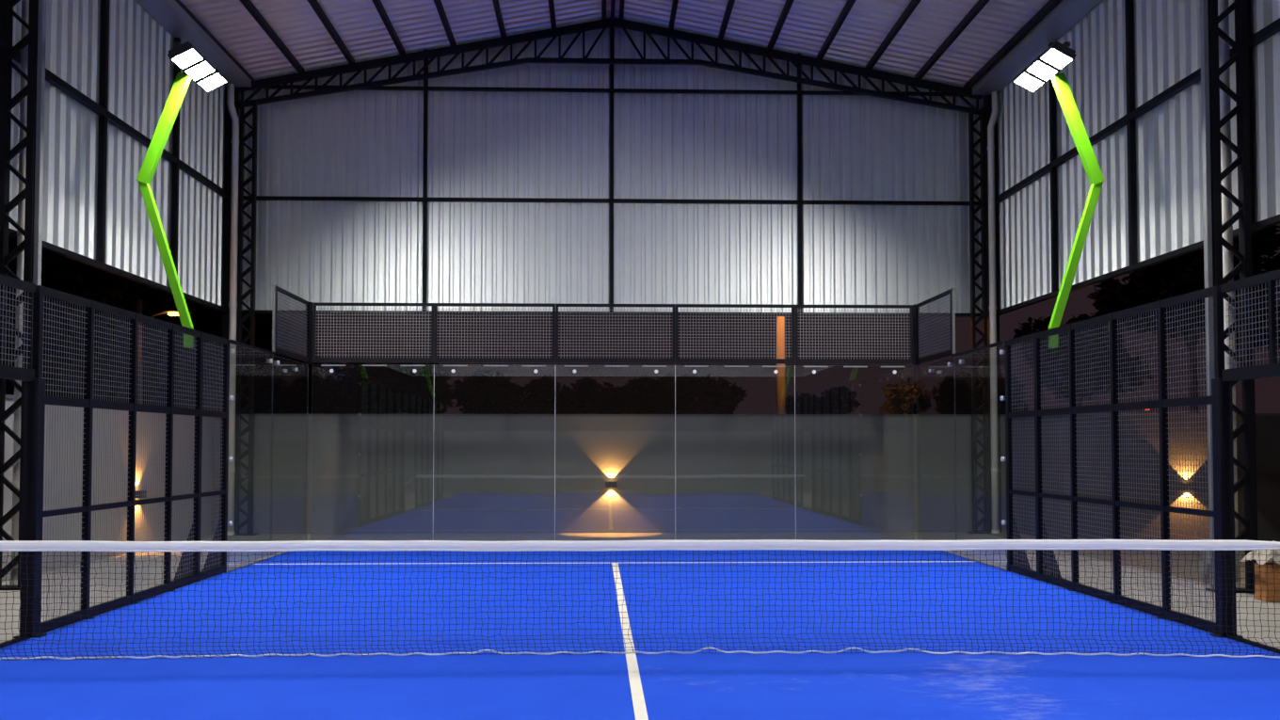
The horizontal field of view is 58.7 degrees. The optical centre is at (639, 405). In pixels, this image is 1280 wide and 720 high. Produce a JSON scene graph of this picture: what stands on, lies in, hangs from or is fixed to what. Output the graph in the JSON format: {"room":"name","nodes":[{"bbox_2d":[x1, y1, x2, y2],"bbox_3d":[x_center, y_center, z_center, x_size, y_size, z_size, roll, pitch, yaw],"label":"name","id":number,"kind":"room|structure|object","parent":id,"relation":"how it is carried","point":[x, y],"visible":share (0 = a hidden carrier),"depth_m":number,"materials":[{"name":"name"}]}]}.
{"room":"sports hall","nodes":[
{"label":"sports hall","id":0,"kind":"room"},
{"bbox_2d":[1,394,215,582],"bbox_3d":[-7.547,0.829,8.454,0.260,2.300,25.220,0,-2,-2],"label":"wall","id":1,"kind":"structure","parent":0,"point":[9,398],"depth_m":16.54,"materials":[{"name":"grey paint"}]},
{"bbox_2d":[8,0,224,306],"bbox_3d":[-7.289,-4.350,8.757,0.056,4.272,25.000,0,-2,-2],"label":"wall","id":2,"kind":"structure","parent":0,"point":[140,68],"depth_m":16.65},
{"bbox_2d":[135,0,254,90],"bbox_3d":[-7.019,-6.408,8.814,0.462,0.130,24.950,0,-2,-2],"label":"gutter","id":3,"kind":"object","parent":2,"relation":"attached to","point":[169,14],"visible":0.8,"depth_m":18.42,"materials":[{"name":"grey"}]},
{"bbox_2d":[9,0,29,585],"bbox_3d":[-7.205,-2.044,13.344,0.160,8.260,0.240,0,-2,-2],"label":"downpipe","id":4,"kind":"object","parent":3,"relation":"attached to","point":[15,482],"visible":0.25,"depth_m":13.22,"materials":[{"name":"metal"}]},
{"bbox_2d":[226,83,239,535],"bbox_3d":[-7.477,-1.779,20.819,0.223,8.260,0.231,0,-2,-2],"label":"downpipe","id":5,"kind":"object","parent":3,"relation":"attached to","point":[234,142],"visible":0.95,"depth_m":20.74,"materials":[{"name":"plastic"}]},
{"bbox_2d":[236,16,983,313],"bbox_3d":[-0.468,-4.590,21.540,14.450,5.660,0.051,0,-2,-2],"label":"wall","id":6,"kind":"structure","parent":0,"point":[352,143],"depth_m":21.52,"materials":[{"name":"metal"}]},
{"bbox_2d":[421,48,428,310],"bbox_3d":[-4.029,-4.226,21.331,0.070,4.957,0.084,0,-2,-2],"label":"wall post","id":7,"kind":"object","parent":6,"relation":"attached to","point":[425,71],"visible":0.93,"depth_m":21.30,"materials":[{"name":"metal"}]},
{"bbox_2d":[263,84,958,95],"bbox_3d":[-0.466,-5.962,21.510,13.490,0.050,0.093,0,-2,-2],"label":"girt","id":8,"kind":"object","parent":6,"relation":"attached to","point":[287,87],"visible":0.86,"depth_m":21.47,"materials":[{"name":"black paint"}]},
{"bbox_2d":[241,309,981,317],"bbox_3d":[-0.466,-1.735,21.360,14.010,0.060,0.093,0,-2,-2],"label":"girt","id":9,"kind":"object","parent":6,"relation":"attached to","point":[244,312],"visible":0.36,"depth_m":21.32,"materials":[{"name":"black paint"}]},
{"bbox_2d":[609,16,613,311],"bbox_3d":[-0.531,-4.554,21.463,0.070,5.622,0.084,0,-2,-2],"label":"wall post","id":10,"kind":"object","parent":6,"relation":"attached to","point":[611,65],"visible":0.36,"depth_m":21.41,"materials":[{"name":"metal"}]},
{"bbox_2d":[243,195,980,205],"bbox_3d":[-0.466,-3.863,21.435,14.010,0.060,0.093,0,-2,-2],"label":"girt","id":11,"kind":"object","parent":6,"relation":"attached to","point":[246,198],"visible":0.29,"depth_m":21.39,"materials":[{"name":"black paint"}]},
{"bbox_2d":[797,53,802,312],"bbox_3d":[3.027,-4.219,21.573,0.070,4.961,0.084,0,-2,-2],"label":"wall post","id":12,"kind":"object","parent":6,"relation":"attached to","point":[799,104],"visible":0.79,"depth_m":21.54,"materials":[{"name":"metal"}]},
{"bbox_2d":[213,414,1006,533],"bbox_3d":[-0.495,1.298,21.394,15.440,2.280,0.220,0,-2,-2],"label":"wall","id":13,"kind":"structure","parent":0,"point":[368,473],"depth_m":21.30,"materials":[{"name":"grey paint"}]},
{"bbox_2d":[179,0,1062,87],"bbox_3d":[-0.038,-7.194,9.056,14.850,1.492,25.500,0,-2,-2],"label":"ceiling","id":14,"kind":"structure","parent":0,"point":[417,24],"depth_m":20.21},
{"bbox_2d":[0,531,1279,719],"bbox_3d":[-0.410,1.972,8.643,14.500,0.108,25.750,0,-2,-2],"label":"floor","id":15,"kind":"structure","parent":0,"point":[907,685],"depth_m":9.23,"materials":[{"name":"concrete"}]},
{"bbox_2d":[0,0,38,590],"bbox_3d":[-7.171,-2.017,13.084,0.560,8.204,0.260,0,-2,-2],"label":"lattice column","id":16,"kind":"structure","parent":15,"relation":"on","point":[7,104],"depth_m":13.05,"materials":[{"name":"metal"}]},
{"bbox_2d":[31,0,46,368],"bbox_3d":[-6.929,-2.018,13.092,0.055,8.200,0.080,0,-2,-2],"label":"steel post","id":17,"kind":"object","parent":16,"relation":"on","point":[41,19],"visible":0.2,"depth_m":13.10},
{"bbox_2d":[0,224,227,312],"bbox_3d":[-7.206,-2.186,8.640,0.094,0.070,24.515,0,-2,-2],"label":"girt","id":18,"kind":"object","parent":16,"relation":"attached to","point":[12,233],"visible":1,"depth_m":16.04,"materials":[{"name":"black paint"}]},
{"bbox_2d":[96,0,109,263],"bbox_3d":[-7.457,-4.064,15.800,0.082,4.240,0.090,0,-2,-2],"label":"wall post","id":19,"kind":"object","parent":18,"relation":"on","point":[104,4],"visible":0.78,"depth_m":15.76,"materials":[{"name":"metal"}]},
{"bbox_2d":[171,37,180,274],"bbox_3d":[-7.549,-3.968,18.497,0.082,4.240,0.090,0,-2,-2],"label":"wall post","id":20,"kind":"object","parent":18,"relation":"on","point":[176,126],"visible":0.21,"depth_m":18.46,"materials":[{"name":"metal"}]},
{"bbox_2d":[0,37,228,197],"bbox_3d":[-7.206,-4.315,8.716,0.094,0.090,24.515,0,-2,-2],"label":"girt","id":21,"kind":"object","parent":16,"relation":"attached to","point":[50,77],"visible":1,"depth_m":16.16,"materials":[{"name":"black paint"}]},
{"bbox_2d":[13,285,47,638],"bbox_3d":[-5.178,0.463,9.710,0.220,3.000,0.120,0,-2,-2],"label":"fence post","id":22,"kind":"object","parent":15,"relation":"on","point":[34,409],"visible":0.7,"depth_m":9.66,"materials":[{"name":"metal"}]},
{"bbox_2d":[0,273,35,381],"bbox_3d":[-5.141,-0.659,8.667,0.060,0.830,2.035,0,-2,-2],"label":"fence panel","id":23,"kind":"object","parent":22,"relation":"attached to","point":[14,373],"visible":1,"depth_m":9.41,"materials":[{"name":"black paint"}]},
{"bbox_2d":[40,286,91,633],"bbox_3d":[-5.196,0.481,10.235,0.050,2.998,0.930,0,-2,-2],"label":"fence panel","id":24,"kind":"object","parent":15,"relation":"on","point":[49,293],"visible":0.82,"depth_m":10.27,"materials":[{"name":"black paint"}]},
{"bbox_2d":[80,300,94,619],"bbox_3d":[-5.213,0.499,10.729,0.160,3.000,0.055,0,-2,-2],"label":"fence post","id":25,"kind":"object","parent":15,"relation":"on","point":[89,338],"visible":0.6,"depth_m":10.71,"materials":[{"name":"metal"}]},
{"bbox_2d":[89,301,135,617],"bbox_3d":[-5.230,0.516,11.238,0.050,2.998,0.962,0,-2,-2],"label":"fence panel","id":26,"kind":"object","parent":15,"relation":"on","point":[106,405],"visible":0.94,"depth_m":11.25,"materials":[{"name":"black paint"}]},
{"bbox_2d":[126,312,138,604],"bbox_3d":[-5.248,0.536,11.747,0.160,3.000,0.055,0,-2,-2],"label":"fence post","id":27,"kind":"object","parent":15,"relation":"on","point":[133,372],"visible":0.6,"depth_m":11.73,"materials":[{"name":"metal"}]},
{"bbox_2d":[133,313,172,602],"bbox_3d":[-5.265,0.552,12.252,0.050,2.998,0.952,0,-2,-2],"label":"fence panel","id":28,"kind":"object","parent":15,"relation":"on","point":[142,318],"visible":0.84,"depth_m":12.23,"materials":[{"name":"black paint"}]},
{"bbox_2d":[163,322,174,591],"bbox_3d":[-5.282,0.571,12.756,0.160,3.000,0.055,0,-2,-2],"label":"fence post","id":29,"kind":"object","parent":15,"relation":"on","point":[170,351],"visible":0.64,"depth_m":12.73,"materials":[{"name":"metal"}]},
{"bbox_2d":[170,323,200,590],"bbox_3d":[-5.298,0.586,13.207,0.050,2.998,0.845,0,-2,-2],"label":"fence panel","id":30,"kind":"object","parent":15,"relation":"on","point":[182,329],"visible":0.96,"depth_m":13.24,"materials":[{"name":"black paint"}]},
{"bbox_2d":[170,331,203,581],"bbox_3d":[-5.449,0.604,13.670,0.330,3.000,0.090,0,-2,-2],"label":"fence post","id":31,"kind":"object","parent":15,"relation":"on","point":[196,531],"visible":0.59,"depth_m":13.64,"materials":[{"name":"metal"}]},
{"bbox_2d":[136,41,227,348],"bbox_3d":[-5.611,-2.450,13.683,0.858,3.505,1.240,0,-2,-2],"label":"light pole","id":32,"kind":"object","parent":31,"relation":"attached to","point":[195,66],"visible":0.94,"depth_m":13.64,"materials":[{"name":"metal"}]},
{"bbox_2d":[200,332,226,580],"bbox_3d":[-5.330,0.620,14.164,0.050,2.998,0.888,0,-2,-2],"label":"fence panel","id":33,"kind":"object","parent":15,"relation":"on","point":[217,414],"visible":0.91,"depth_m":14.19,"materials":[{"name":"black paint"}]},
{"bbox_2d":[202,338,229,572],"bbox_3d":[-5.482,0.639,14.649,0.330,3.000,0.090,0,-2,-2],"label":"fence post","id":34,"kind":"object","parent":15,"relation":"on","point":[226,347],"visible":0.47,"depth_m":14.62,"materials":[{"name":"metal"}]},
{"bbox_2d":[219,86,239,518],"bbox_3d":[-7.579,-1.771,20.980,0.194,8.265,0.180,0,-2,-2],"label":"post","id":35,"kind":"object","parent":15,"relation":"on","point":[228,120],"visible":0.36,"depth_m":20.95,"materials":[{"name":"metal"}]},
{"bbox_2d":[233,99,258,535],"bbox_3d":[-7.239,-1.639,20.897,0.480,8.004,0.260,0,-2,-2],"label":"lattice column","id":36,"kind":"structure","parent":15,"relation":"on","point":[253,133],"depth_m":20.86,"materials":[{"name":"metal"}]},
{"bbox_2d":[237,17,982,114],"bbox_3d":[-0.485,-6.412,21.378,13.984,1.757,0.110,0,-2,-2],"label":"roof truss","id":37,"kind":"object","parent":36,"relation":"on","point":[333,72],"visible":1,"depth_m":21.36,"materials":[{"name":"metal"}]},
{"bbox_2d":[239,0,304,72],"bbox_3d":[-5.913,-6.703,8.878,0.082,0.110,24.980,0,-2,-2],"label":"purlin","id":38,"kind":"object","parent":37,"relation":"on","point":[250,8],"visible":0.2,"depth_m":19.32,"materials":[{"name":"black paint"}]},
{"bbox_2d":[865,0,921,68],"bbox_3d":[4.781,-6.880,9.250,0.082,0.110,24.980,0,-2,-2],"label":"purlin","id":39,"kind":"object","parent":37,"relation":"on","point":[913,4],"visible":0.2,"depth_m":19.75,"materials":[{"name":"black paint"}]},
{"bbox_2d":[914,0,990,79],"bbox_3d":[5.724,-6.700,9.276,0.082,0.110,24.980,0,-2,-2],"label":"purlin","id":40,"kind":"object","parent":37,"relation":"on","point":[979,6],"visible":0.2,"depth_m":19.48,"materials":[{"name":"black paint"}]},
{"bbox_2d":[963,0,1061,88],"bbox_3d":[6.666,-6.520,9.302,0.082,0.110,24.980,0,-2,-2],"label":"purlin","id":41,"kind":"object","parent":37,"relation":"on","point":[1050,5],"visible":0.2,"depth_m":19.20,"materials":[{"name":"black paint"}]},
{"bbox_2d":[271,354,308,554],"bbox_3d":[-5.416,0.751,17.681,0.041,2.930,2.012,0,-2,-2],"label":"glass panel","id":42,"kind":"object","parent":15,"relation":"on","point":[278,361],"visible":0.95,"depth_m":18.67,"materials":[{"name":"grey"}]},
{"bbox_2d":[275,286,309,362],"bbox_3d":[-5.431,-1.247,17.762,0.050,0.990,1.920,0,-2,-2],"label":"panel","id":43,"kind":"object","parent":42,"relation":"on","point":[282,308],"visible":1,"depth_m":17.77,"materials":[{"name":"black paint"}]},
{"bbox_2d":[310,364,434,535],"bbox_3d":[-4.402,0.784,18.731,2.000,2.940,0.041,0,-2,-2],"label":"glass panel","id":44,"kind":"object","parent":15,"relation":"on","point":[330,370],"visible":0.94,"depth_m":18.75,"materials":[{"name":"grey"}]},
{"bbox_2d":[312,302,434,363],"bbox_3d":[-4.407,-1.210,18.817,1.996,0.990,0.050,0,-2,-2],"label":"panel","id":45,"kind":"object","parent":44,"relation":"on","point":[314,304],"visible":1,"depth_m":18.80,"materials":[{"name":"black paint"}]},
{"bbox_2d":[432,364,555,540],"bbox_3d":[-2.403,0.786,18.800,2.000,2.940,0.041,0,-2,-2],"label":"glass panel","id":46,"kind":"object","parent":15,"relation":"on","point":[453,370],"visible":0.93,"depth_m":18.83,"materials":[{"name":"grey"}]},
{"bbox_2d":[433,303,555,363],"bbox_3d":[-2.408,-1.207,18.885,1.996,0.990,0.050,0,-2,-2],"label":"panel","id":47,"kind":"object","parent":46,"relation":"on","point":[437,360],"visible":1,"depth_m":18.86,"materials":[{"name":"black paint"}]},
{"bbox_2d":[563,365,675,505],"bbox_3d":[-0.404,0.788,18.868,2.000,2.940,0.041,0,-2,-2],"label":"glass panel","id":48,"kind":"object","parent":15,"relation":"on","point":[573,371],"visible":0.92,"depth_m":18.91,"materials":[{"name":"grey"}]},
{"bbox_2d":[555,303,675,363],"bbox_3d":[-0.409,-1.205,18.953,1.996,0.990,0.050,0,-2,-2],"label":"panel","id":49,"kind":"object","parent":48,"relation":"on","point":[673,306],"visible":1,"depth_m":18.93,"materials":[{"name":"black paint"}]},
{"bbox_2d":[0,539,1279,660],"bbox_3d":[-0.058,1.473,8.667,11.348,0.907,0.433,0,-2,-1],"label":"net","id":50,"kind":"object","parent":15,"relation":"on","point":[737,545],"visible":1,"depth_m":8.80,"materials":[{"name":"black"}]},
{"bbox_2d":[684,365,796,540],"bbox_3d":[1.594,0.791,18.936,2.000,2.940,0.041,0,-2,-2],"label":"glass panel","id":51,"kind":"object","parent":15,"relation":"on","point":[694,371],"visible":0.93,"depth_m":18.99,"materials":[{"name":"grey"}]},
{"bbox_2d":[675,304,794,363],"bbox_3d":[1.590,-1.202,19.021,1.996,0.990,0.050,0,-2,-2],"label":"panel","id":52,"kind":"object","parent":51,"relation":"on","point":[678,360],"visible":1,"depth_m":19.00,"materials":[{"name":"black paint"}]},
{"bbox_2d":[795,365,914,540],"bbox_3d":[3.589,0.793,19.005,1.992,2.940,0.041,0,-2,-2],"label":"glass panel","id":53,"kind":"object","parent":15,"relation":"on","point":[813,371],"visible":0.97,"depth_m":19.05,"materials":[{"name":"grey"}]},
{"bbox_2d":[794,304,912,364],"bbox_3d":[3.589,-1.200,19.090,1.996,0.990,0.050,0,-2,-2],"label":"panel","id":54,"kind":"object","parent":53,"relation":"on","point":[910,307],"visible":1,"depth_m":19.07,"materials":[{"name":"black paint"}]},
{"bbox_2d":[916,356,956,552],"bbox_3d":[4.669,0.764,18.026,0.041,2.930,2.012,0,-2,-2],"label":"glass panel","id":55,"kind":"object","parent":15,"relation":"on","point":[949,363],"visible":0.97,"depth_m":19.01,"materials":[{"name":"grey"}]},
{"bbox_2d":[915,288,951,363],"bbox_3d":[4.683,-1.235,18.107,0.050,0.990,1.920,0,-2,-2],"label":"panel","id":56,"kind":"object","parent":55,"relation":"on","point":[939,302],"visible":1,"depth_m":18.14,"materials":[{"name":"black paint"}]},
{"bbox_2d":[966,107,991,533],"bbox_3d":[6.363,-1.623,21.363,0.460,8.004,0.260,0,-2,-2],"label":"lattice column","id":57,"kind":"structure","parent":15,"relation":"on","point":[982,118],"depth_m":21.32,"materials":[{"name":"metal"}]},
{"bbox_2d":[1004,340,1031,571],"bbox_3d":[4.948,0.645,14.826,0.330,3.000,0.090,0,-2,-2],"label":"fence post","id":58,"kind":"object","parent":15,"relation":"on","point":[1008,363],"visible":0.72,"depth_m":14.78,"materials":[{"name":"metal"}]},
{"bbox_2d":[1007,333,1036,578],"bbox_3d":[4.830,0.626,14.327,0.050,2.998,0.898,0,-2,-2],"label":"fence panel","id":59,"kind":"object","parent":15,"relation":"on","point":[1020,414],"visible":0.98,"depth_m":14.35,"materials":[{"name":"black paint"}]},
{"bbox_2d":[1033,333,1062,579],"bbox_3d":[4.982,0.610,13.837,0.330,3.000,0.090,0,-2,-2],"label":"fence post","id":60,"kind":"object","parent":15,"relation":"on","point":[1036,341],"visible":0.75,"depth_m":13.80,"materials":[{"name":"metal"}]},
{"bbox_2d":[1036,324,1071,589],"bbox_3d":[4.865,0.590,13.309,0.050,2.998,0.955,0,-2,-2],"label":"fence panel","id":61,"kind":"object","parent":15,"relation":"on","point":[1064,410],"visible":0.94,"depth_m":13.31,"materials":[{"name":"black paint"}]},
{"bbox_2d":[1012,40,1104,348],"bbox_3d":[5.156,-2.449,13.701,0.858,3.505,1.240,0,-2,-2],"label":"light pole","id":62,"kind":"object","parent":61,"relation":"attached to","point":[1058,56],"visible":0.91,"depth_m":13.67,"materials":[{"name":"metal"}]},
{"bbox_2d":[1067,323,1078,591],"bbox_3d":[4.882,0.573,12.804,0.160,3.000,0.055,0,-2,-2],"label":"fence post","id":63,"kind":"object","parent":15,"relation":"on","point":[1071,332],"visible":0.72,"depth_m":12.79,"materials":[{"name":"metal"}]},
{"bbox_2d":[1071,313,1113,602],"bbox_3d":[4.900,0.553,12.284,0.050,2.998,0.982,0,-2,-2],"label":"fence panel","id":64,"kind":"object","parent":15,"relation":"on","point":[1105,318],"visible":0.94,"depth_m":12.29,"materials":[{"name":"black paint"}]},
{"bbox_2d":[1108,312,1120,604],"bbox_3d":[4.918,0.536,11.765,0.160,3.000,0.055,0,-2,-2],"label":"fence post","id":65,"kind":"object","parent":15,"relation":"on","point":[1113,347],"visible":0.8,"depth_m":11.75,"materials":[{"name":"metal"}]},
{"bbox_2d":[1112,301,1162,616],"bbox_3d":[4.935,0.517,11.255,0.050,2.998,0.962,0,-2,-2],"label":"fence panel","id":66,"kind":"object","parent":15,"relation":"on","point":[1144,405],"visible":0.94,"depth_m":11.26,"materials":[{"name":"black paint"}]},
{"bbox_2d":[1156,300,1170,618],"bbox_3d":[4.953,0.500,10.746,0.160,3.000,0.055,0,-2,-2],"label":"fence post","id":67,"kind":"object","parent":15,"relation":"on","point":[1161,322],"visible":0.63,"depth_m":10.73,"materials":[{"name":"metal"}]},
{"bbox_2d":[1160,287,1215,633],"bbox_3d":[4.970,0.481,10.253,0.050,2.998,0.930,0,-2,-2],"label":"fence panel","id":68,"kind":"object","parent":15,"relation":"on","point":[1202,294],"visible":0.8,"depth_m":10.27,"materials":[{"name":"black paint"}]},
{"bbox_2d":[1209,285,1243,638],"bbox_3d":[4.987,0.464,9.727,0.220,3.000,0.120,0,-2,-2],"label":"fence post","id":69,"kind":"object","parent":15,"relation":"on","point":[1222,395],"visible":0.77,"depth_m":9.68,"materials":[{"name":"metal"}]},
{"bbox_2d":[1221,269,1279,381],"bbox_3d":[5.013,-0.647,9.014,0.060,0.830,1.375,0,-2,-2],"label":"fence panel","id":70,"kind":"object","parent":69,"relation":"attached to","point":[1271,370],"visible":1,"depth_m":9.20,"materials":[{"name":"black paint"}]},
{"bbox_2d":[1206,0,1258,592],"bbox_3d":[6.675,-2.025,12.857,0.580,8.204,0.260,0,-2,-2],"label":"lattice column","id":71,"kind":"structure","parent":15,"relation":"on","point":[1240,57],"depth_m":12.83,"materials":[{"name":"metal"}]},
{"bbox_2d":[1199,0,1215,591],"bbox_3d":[6.412,-2.027,12.848,0.055,8.200,0.080,0,-2,-2],"label":"steel post","id":72,"kind":"object","parent":71,"relation":"on","point":[1204,20],"visible":0.59,"depth_m":12.83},
{"bbox_2d":[1217,0,1240,588],"bbox_3d":[6.726,-2.053,13.100,0.160,8.260,0.240,0,-2,-2],"label":"downpipe","id":73,"kind":"object","parent":71,"relation":"attached to","point":[1223,5],"visible":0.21,"depth_m":13.01,"materials":[{"name":"metal"}]},
{"bbox_2d":[1003,415,1059,539],"bbox_3d":[7.056,1.285,20.302,0.220,2.230,2.520,0,-2,-2],"label":"wall","id":74,"kind":"structure","parent":0,"point":[1053,466],"depth_m":20.22,"materials":[{"name":"paint"}]},
{"bbox_2d":[987,530,1275,594],"bbox_3d":[10.433,1.929,9.016,7.200,0.060,25.750,0,-2,-2],"label":"floor","id":75,"kind":"structure","parent":0,"point":[1241,568],"depth_m":16.12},
{"bbox_2d":[983,95,1002,532],"bbox_3d":[6.657,-1.753,21.467,0.194,8.265,0.180,0,-2,-2],"label":"post","id":76,"kind":"object","parent":75,"relation":"on","point":[987,100],"visible":0.43,"depth_m":21.40,"materials":[{"name":"metal"}]},
{"bbox_2d":[997,0,1279,309],"bbox_3d":[7.207,-4.327,9.253,0.056,4.262,25.000,0,-2,-2],"label":"wall","id":77,"kind":"structure","parent":0,"point":[1169,165],"depth_m":16.47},
{"bbox_2d":[968,0,1103,97],"bbox_3d":[6.941,-6.391,9.292,0.462,0.130,24.950,0,-2,-2],"label":"gutter","id":78,"kind":"object","parent":77,"relation":"attached to","point":[1067,13],"visible":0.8,"depth_m":18.85,"materials":[{"name":"grey"}]},
{"bbox_2d":[987,91,999,533],"bbox_3d":[6.618,-1.764,21.251,0.223,8.260,0.231,0,-2,-2],"label":"downpipe","id":79,"kind":"object","parent":78,"relation":"attached to","point":[995,94],"visible":1,"depth_m":21.16,"materials":[{"name":"plastic"}]},
{"bbox_2d":[994,17,1279,203],"bbox_3d":[7.129,-4.298,9.206,0.094,0.090,24.515,0,-2,-2],"label":"girt","id":80,"kind":"object","parent":77,"relation":"attached to","point":[1272,28],"visible":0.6,"depth_m":15.69,"materials":[{"name":"black paint"}]},
{"bbox_2d":[996,214,1279,315],"bbox_3d":[7.129,-2.169,9.131,0.094,0.070,24.515,0,-2,-2],"label":"girt","id":81,"kind":"object","parent":77,"relation":"attached to","point":[1273,220],"visible":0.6,"depth_m":15.71,"materials":[{"name":"black paint"}]},
{"bbox_2d":[1048,42,1058,291],"bbox_3d":[6.811,-3.959,18.738,0.082,4.240,0.090,0,-2,-2],"label":"wall post","id":82,"kind":"object","parent":81,"relation":"on","point":[1052,93],"visible":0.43,"depth_m":18.70,"materials":[{"name":"metal"}]},
{"bbox_2d":[1124,0,1137,265],"bbox_3d":[6.905,-4.057,15.991,0.082,4.240,0.090,0,-2,-2],"label":"wall post","id":83,"kind":"object","parent":81,"relation":"on","point":[1128,4],"visible":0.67,"depth_m":15.95,"materials":[{"name":"metal"}]},
{"bbox_2d":[1247,0,1254,223],"bbox_3d":[7.003,-4.158,13.144,0.082,4.240,0.090,0,-2,-2],"label":"wall post","id":84,"kind":"object","parent":81,"relation":"on","point":[1248,1],"visible":0.22,"depth_m":13.07,"materials":[{"name":"metal"}]},
{"bbox_2d":[1056,413,1279,541],"bbox_3d":[10.401,1.241,19.066,6.820,2.230,0.220,0,-2,-2],"label":"wall","id":85,"kind":"structure","parent":0,"point":[1267,424],"depth_m":18.92,"materials":[{"name":"paint"}]},
{"label":"outside","id":86,"kind":"structure","parent":0,"visible":0},
{"bbox_3d":[-0.920,2.998,33.745,120.000,0.240,130.000,0,-2,-2],"label":"ground","id":87,"kind":"structure","parent":86,"visible":0},
{"bbox_2d":[5,248,127,399],"bbox_3d":[-14.394,-0.870,26.103,4.106,6.957,3.910,-1,-2,31],"label":"tree","id":88,"kind":"object","parent":87,"relation":"on","point":[54,271],"visible":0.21,"depth_m":25.92,"materials":[{"name":"green plant"}]},
{"bbox_2d":[41,250,143,402],"bbox_3d":[-14.698,-1.104,29.456,3.358,7.663,4.637,0,-2,-2],"label":"tree","id":89,"kind":"object","parent":87,"relation":"on","point":[119,301],"visible":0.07,"depth_m":29.72,"materials":[{"name":"green plant"}]},
{"bbox_2d":[111,273,191,407],"bbox_3d":[-14.813,-0.992,32.986,3.511,7.689,3.654,1,-2,-28],"label":"tree","id":90,"kind":"object","parent":87,"relation":"on","point":[153,300],"visible":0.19,"depth_m":32.54,"materials":[{"name":"green plant"}]},
{"bbox_2d":[160,299,248,411],"bbox_3d":[-14.819,-0.685,37.032,4.080,7.363,3.910,1,-2,-24],"label":"tree","id":91,"kind":"object","parent":87,"relation":"on","point":[204,319],"visible":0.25,"depth_m":36.19,"materials":[{"name":"green plant"}]},
{"bbox_2d":[236,310,289,414],"bbox_3d":[-15.251,-0.638,41.428,4.303,7.581,3.648,-1,-2,21],"label":"tree","id":92,"kind":"object","parent":87,"relation":"on","point":[263,322],"visible":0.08,"depth_m":41.27,"materials":[{"name":"green plant"}]},
{"bbox_2d":[243,320,310,411],"bbox_3d":[-15.320,-0.261,46.442,4.152,7.184,4.202,-1,-2,32],"label":"tree","id":93,"kind":"object","parent":87,"relation":"on","point":[288,364],"visible":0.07,"depth_m":46.06,"materials":[{"name":"green plant"}]},
{"bbox_2d":[235,367,361,414],"bbox_3d":[-9.944,0.905,34.468,4.129,4.007,4.136,0,-2,-2],"label":"tree","id":94,"kind":"object","parent":87,"relation":"on","point":[324,395],"visible":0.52,"depth_m":33.50,"materials":[{"name":"green plant"}]},
{"bbox_2d":[320,354,452,414],"bbox_3d":[-7.872,0.671,35.380,4.246,4.539,4.239,0,-2,-2],"label":"tree","id":95,"kind":"object","parent":87,"relation":"on","point":[408,375],"visible":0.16,"depth_m":34.70,"materials":[{"name":"green plant"}]},
{"bbox_2d":[351,367,455,414],"bbox_3d":[-6.822,0.854,32.651,3.085,3.981,2.475,0,-2,-2],"label":"tree","id":96,"kind":"object","parent":87,"relation":"on","point":[380,393],"visible":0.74,"depth_m":32.12,"materials":[{"name":"green plant"}]},
{"bbox_2d":[449,368,563,414],"bbox_3d":[-4.067,0.877,34.595,3.488,4.071,2.845,0,-2,-2],"label":"tree","id":97,"kind":"object","parent":87,"relation":"on","point":[489,392],"visible":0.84,"depth_m":34.27,"materials":[{"name":"green plant"}]},
{"bbox_2d":[528,374,605,414],"bbox_3d":[-2.436,0.992,35.905,2.745,3.934,2.673,0,-2,-2],"label":"tree","id":98,"kind":"object","parent":87,"relation":"on","point":[586,398],"visible":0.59,"depth_m":35.29,"materials":[{"name":"green plant"}]},
{"bbox_2d":[598,374,664,414],"bbox_3d":[-0.411,0.971,37.902,2.816,4.118,3.263,0,-2,-2],"label":"tree","id":99,"kind":"object","parent":87,"relation":"on","point":[632,397],"visible":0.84,"depth_m":36.88,"materials":[{"name":"green plant"}]},
{"bbox_2d":[645,372,739,414],"bbox_3d":[1.549,0.946,35.878,2.727,4.026,3.268,-1,-2,28],"label":"tree","id":100,"kind":"object","parent":87,"relation":"on","point":[716,398],"visible":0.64,"depth_m":35.63,"materials":[{"name":"green plant"}]},
{"bbox_2d":[776,317,785,414],"bbox_3d":[3.869,-0.701,30.185,0.300,6.900,2.000,0,-2,-2],"label":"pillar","id":101,"kind":"structure","parent":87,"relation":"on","point":[780,376],"depth_m":30.95,"materials":[{"name":"concrete"}]},
{"bbox_2d":[785,386,861,414],"bbox_3d":[6.074,1.207,40.087,2.986,3.803,2.962,2,-3,-41],"label":"tree","id":102,"kind":"object","parent":87,"relation":"on","point":[804,404],"visible":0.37,"depth_m":39.55,"materials":[{"name":"green plant"}]},
{"bbox_2d":[878,376,932,414],"bbox_3d":[7.991,1.000,34.254,1.633,3.802,1.843,0,-2,-2],"label":"tree","id":103,"kind":"object","parent":87,"relation":"on","point":[902,399],"visible":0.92,"depth_m":33.92,"materials":[{"name":"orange plant"}]},
{"bbox_2d":[929,371,1029,414],"bbox_3d":[11.147,0.916,37.127,3.276,4.174,3.378,0,-2,-2],"label":"tree","id":104,"kind":"object","parent":87,"relation":"on","point":[963,380],"visible":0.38,"depth_m":36.53,"materials":[{"name":"green plant"}]},
{"bbox_2d":[1013,310,1153,406],"bbox_3d":[14.050,0.007,35.973,3.654,5.904,3.635,2,-3,-42],"label":"tree","id":105,"kind":"object","parent":87,"relation":"on","point":[1026,329],"visible":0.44,"depth_m":35.47,"materials":[{"name":"green plant"}]},
{"bbox_2d":[1087,224,1279,413],"bbox_3d":[13.945,-1.022,28.563,4.920,7.433,4.831,0,-2,7],"label":"tree","id":106,"kind":"object","parent":87,"relation":"on","point":[1184,274],"visible":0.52,"depth_m":27.76,"materials":[{"name":"green plant"}]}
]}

